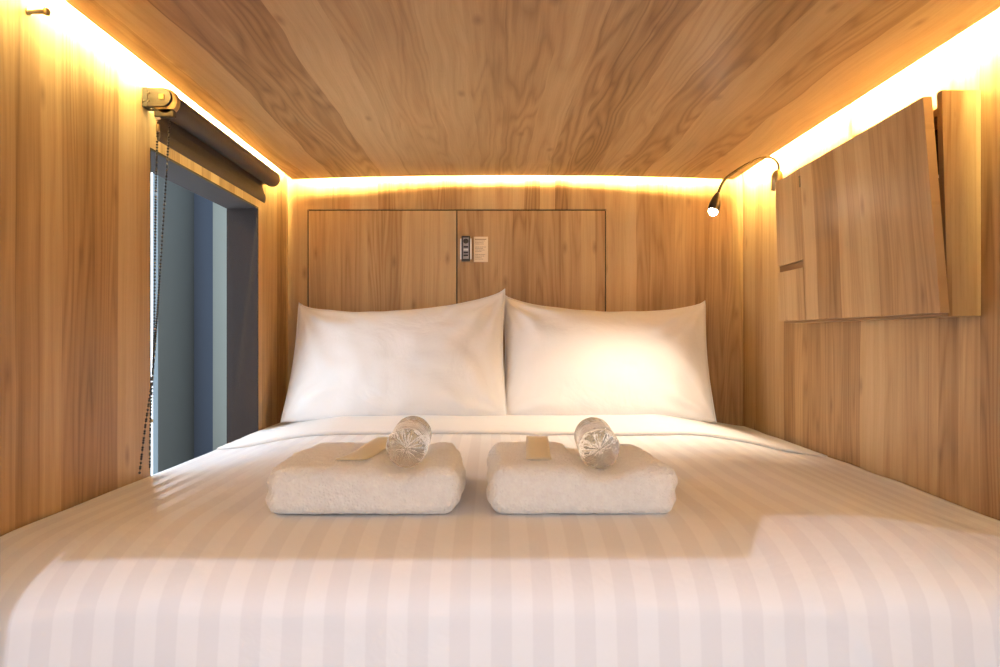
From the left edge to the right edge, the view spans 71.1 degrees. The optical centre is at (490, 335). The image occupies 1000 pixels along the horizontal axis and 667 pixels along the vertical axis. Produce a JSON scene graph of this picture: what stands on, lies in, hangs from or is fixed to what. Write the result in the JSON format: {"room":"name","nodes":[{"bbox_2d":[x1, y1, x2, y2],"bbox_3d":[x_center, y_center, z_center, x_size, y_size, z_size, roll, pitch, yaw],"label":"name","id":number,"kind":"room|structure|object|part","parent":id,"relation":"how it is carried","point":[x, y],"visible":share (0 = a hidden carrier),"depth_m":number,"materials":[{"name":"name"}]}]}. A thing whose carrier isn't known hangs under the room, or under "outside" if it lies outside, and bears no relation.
{"room":"capsule hotel room","nodes":[
{"label":"capsule hotel room","id":0,"kind":"room"},
{"bbox_2d":[0,0,287,536],"bbox_3d":[-0.805,0.070,1.250,0.100,1.460,2.900,0,0,0],"label":"wall","id":1,"kind":"structure","parent":0,"point":[77,136],"depth_m":1.27,"materials":[{"name":"brown wood"}]},
{"bbox_2d":[25,5,50,15],"bbox_3d":[-0.737,-0.530,1.140,0.036,0.018,0.013,0,0,0],"label":"peg","id":2,"kind":"object","parent":1,"relation":"attached to","point":[46,11],"visible":1,"depth_m":1.14,"materials":[{"name":"gold metal"}]},
{"bbox_3d":[-0.723,-0.528,1.140,0.008,0.013,0.013,0,0,0],"label":"knob","id":3,"kind":"part","parent":2,"relation":"part of","materials":[{"name":"gold metal"}]},
{"bbox_2d":[150,147,257,475],"bbox_3d":[-0.804,0.001,1.910,0.101,0.837,0.720,0,0,0],"label":"window","id":4,"kind":"structure","parent":1,"relation":"in","point":[242,215],"depth_m":2.26,"materials":[{"name":"metal"},{"name":"dark grey painted metal"}]},
{"bbox_2d":[138,87,279,473],"bbox_3d":[-0.717,-0.125,1.861,0.075,0.827,0.856,0,0,0],"label":"roller blind","id":5,"kind":"object","parent":4,"relation":"attached to","point":[179,126],"visible":1,"depth_m":1.69,"materials":[{"name":"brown fabric"}]},
{"bbox_3d":[-0.749,-0.517,1.529,0.012,0.042,0.032,0,0,0],"label":"wall plate","id":6,"kind":"part","parent":5,"relation":"part of","materials":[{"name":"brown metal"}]},
{"bbox_3d":[-0.734,-0.093,1.524,0.023,0.763,0.007,0,0,0],"label":"bead chain","id":7,"kind":"part","parent":5,"relation":"part of","materials":[{"name":"black metal"}]},
{"bbox_3d":[-0.716,-0.097,1.481,0.035,0.761,0.096,0,0,0],"label":"bead chain","id":8,"kind":"part","parent":5,"relation":"part of","materials":[{"name":"black metal"}]},
{"bbox_2d":[153,173,193,474],"bbox_3d":[-1.375,-0.200,3.010,0.050,2.000,0.344,0,0,0],"label":"wall","id":9,"kind":"structure","parent":0,"point":[173,382],"depth_m":2.98,"materials":[{"name":"blue paint"}]},
{"bbox_2d":[151,172,152,474],"bbox_3d":[-1.375,-0.250,2.043,0.010,1.700,1.586,0,0,0],"label":"window","id":10,"kind":"structure","parent":9,"relation":"in","point":[151,172],"depth_m":2.83,"materials":[{"name":"white"}]},
{"bbox_2d":[194,193,212,457],"bbox_3d":[-1.137,-0.200,3.207,0.525,2.000,0.050,0,0,0],"label":"wall","id":11,"kind":"structure","parent":0,"point":[203,207],"depth_m":3.18,"materials":[{"name":"blue stone"}]},
{"bbox_2d":[213,202,226,450],"bbox_3d":[-1.065,-0.200,3.169,0.380,2.000,0.024,0,0,0],"label":"trim","id":12,"kind":"structure","parent":11,"relation":"attached to","point":[219,212],"depth_m":3.16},
{"bbox_2d":[288,174,742,425],"bbox_3d":[0.090,0.070,2.650,1.691,1.460,0.100,0,0,0],"label":"wall","id":13,"kind":"structure","parent":0,"point":[665,250],"depth_m":2.60,"materials":[{"name":"brown wood"}]},
{"bbox_2d":[308,210,605,363],"bbox_3d":[-0.127,-0.085,2.627,1.109,0.769,0.086,0,0,0],"label":"headboard","id":14,"kind":"object","parent":13,"relation":"attached to","point":[359,260],"depth_m":2.60,"materials":[{"name":"brown wood"}]},
{"bbox_3d":[-0.403,-0.085,2.609,0.548,0.761,0.018,0,0,0],"label":"door","id":15,"kind":"part","parent":14,"relation":"part of","materials":[{"name":"brown wood"}]},
{"bbox_3d":[-0.093,-0.323,2.591,0.042,0.093,0.015,0,0,0],"label":"control panel","id":16,"kind":"part","parent":14,"relation":"part of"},
{"bbox_2d":[474,237,487,261],"bbox_3d":[-0.037,-0.322,2.599,0.053,0.094,0.002,0,0,0],"label":"notice","id":17,"kind":"object","parent":14,"relation":"attached to","point":[480,243],"visible":1,"depth_m":2.60,"materials":[{"name":"beige paper"}]},
{"bbox_3d":[0.149,-0.085,2.609,0.548,0.761,0.018,0,0,0],"label":"door","id":18,"kind":"part","parent":14,"relation":"part of","materials":[{"name":"brown wood"}]},
{"bbox_2d":[64,0,999,179],"bbox_3d":[0.080,-0.592,1.244,1.620,0.036,2.648,0,0,0],"label":"ceiling","id":19,"kind":"structure","parent":0,"point":[320,89],"depth_m":1.55,"materials":[{"name":"brown wood"}]},
{"bbox_2d":[743,8,999,520],"bbox_3d":[0.961,0.070,1.250,0.050,1.460,2.900,0,0,0],"label":"wall","id":20,"kind":"structure","parent":0,"point":[915,403],"depth_m":1.60,"materials":[{"name":"brown wood"}]},
{"bbox_2d":[707,156,782,215],"bbox_3d":[0.775,-0.444,2.072,0.327,0.196,0.058,0,0,-19],"label":"reading lamp","id":21,"kind":"object","parent":20,"relation":"attached to","point":[714,206],"visible":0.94,"depth_m":2.05,"materials":[{"name":"gold metal"}]},
{"bbox_2d":[791,103,851,172],"bbox_3d":[0.931,-0.542,1.988,0.009,0.175,0.345,0,0,0],"label":"light panel","id":22,"kind":"object","parent":20,"relation":"attached to","point":[836,130],"visible":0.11,"depth_m":1.96,"materials":[{"name":"white plastic"}]},
{"bbox_2d":[775,90,980,322],"bbox_3d":[0.879,-0.254,1.706,0.114,0.432,0.747,0,0,0],"label":"folding table","id":23,"kind":"object","parent":20,"relation":"attached to","point":[884,224],"visible":1,"depth_m":1.47,"materials":[{"name":"brown wood"}]},
{"bbox_3d":[0.090,0.589,1.759,1.651,0.417,1.658,0,0,0],"label":"bed","id":24,"kind":"object","parent":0,"visible":0},
{"bbox_2d":[0,434,999,666],"bbox_3d":[0.090,0.517,1.703,1.682,0.495,1.704,0,0,0],"label":"duvet","id":25,"kind":"object","parent":24,"relation":"on","point":[762,556],"visible":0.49,"depth_m":0.91,"materials":[{"name":"white fabric"}]},
{"bbox_2d":[265,442,465,514],"bbox_3d":[-0.195,0.234,1.210,0.304,0.079,0.323,0,0,0],"label":"towel","id":26,"kind":"object","parent":25,"relation":"on","point":[312,480],"visible":0.86,"depth_m":1.05,"materials":[{"name":"white fabric"}]},
{"bbox_2d":[337,437,387,460],"bbox_3d":[-0.205,0.191,1.195,0.045,0.013,0.180,0,0,13],"label":"sachet","id":27,"kind":"object","parent":26,"relation":"on","point":[375,446],"visible":0.85,"depth_m":1.18,"materials":[{"name":"beige paper"}]},
{"bbox_2d":[386,416,431,467],"bbox_3d":[-0.134,0.173,1.179,0.068,0.068,0.194,0,0,0],"label":"water bottle","id":28,"kind":"object","parent":26,"relation":"on","point":[407,445],"visible":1,"depth_m":1.09,"materials":[{"name":"clear plastic"}]},
{"bbox_2d":[217,414,827,456],"bbox_3d":[0.090,0.295,2.238,1.675,0.077,0.665,0,0,0],"label":"sheet","id":29,"kind":"object","parent":25,"relation":"on","point":[646,424],"visible":0.68,"depth_m":2.04,"materials":[{"name":"white fabric"}]},
{"bbox_2d":[280,289,506,422],"bbox_3d":[-0.320,0.061,2.381,0.757,0.457,0.203,0,0,3],"label":"pillow","id":30,"kind":"object","parent":29,"relation":"on","point":[447,360],"visible":0.97,"depth_m":2.32,"materials":[{"name":"white fabric"}]},
{"bbox_2d":[504,295,716,422],"bbox_3d":[0.398,0.068,2.397,0.734,0.441,0.210,0,0,0],"label":"pillow","id":31,"kind":"object","parent":29,"relation":"on","point":[559,361],"visible":0.95,"depth_m":2.34,"materials":[{"name":"white fabric"}]},
{"bbox_2d":[486,441,677,513],"bbox_3d":[0.139,0.233,1.210,0.295,0.080,0.324,0,0,0],"label":"towel","id":32,"kind":"object","parent":25,"relation":"on","point":[637,482],"visible":0.88,"depth_m":1.05,"materials":[{"name":"white fabric"}]},
{"bbox_2d":[526,436,550,458],"bbox_3d":[0.080,0.190,1.195,0.040,0.013,0.180,0,0,3],"label":"sachet","id":33,"kind":"object","parent":32,"relation":"on","point":[537,447],"visible":1,"depth_m":1.19,"materials":[{"name":"beige paper"}]},
{"bbox_2d":[574,417,619,468],"bbox_3d":[0.175,0.174,1.179,0.066,0.068,0.194,0,0,4],"label":"water bottle","id":34,"kind":"object","parent":32,"relation":"on","point":[598,446],"visible":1,"depth_m":1.09,"materials":[{"name":"clear plastic"}]}
]}

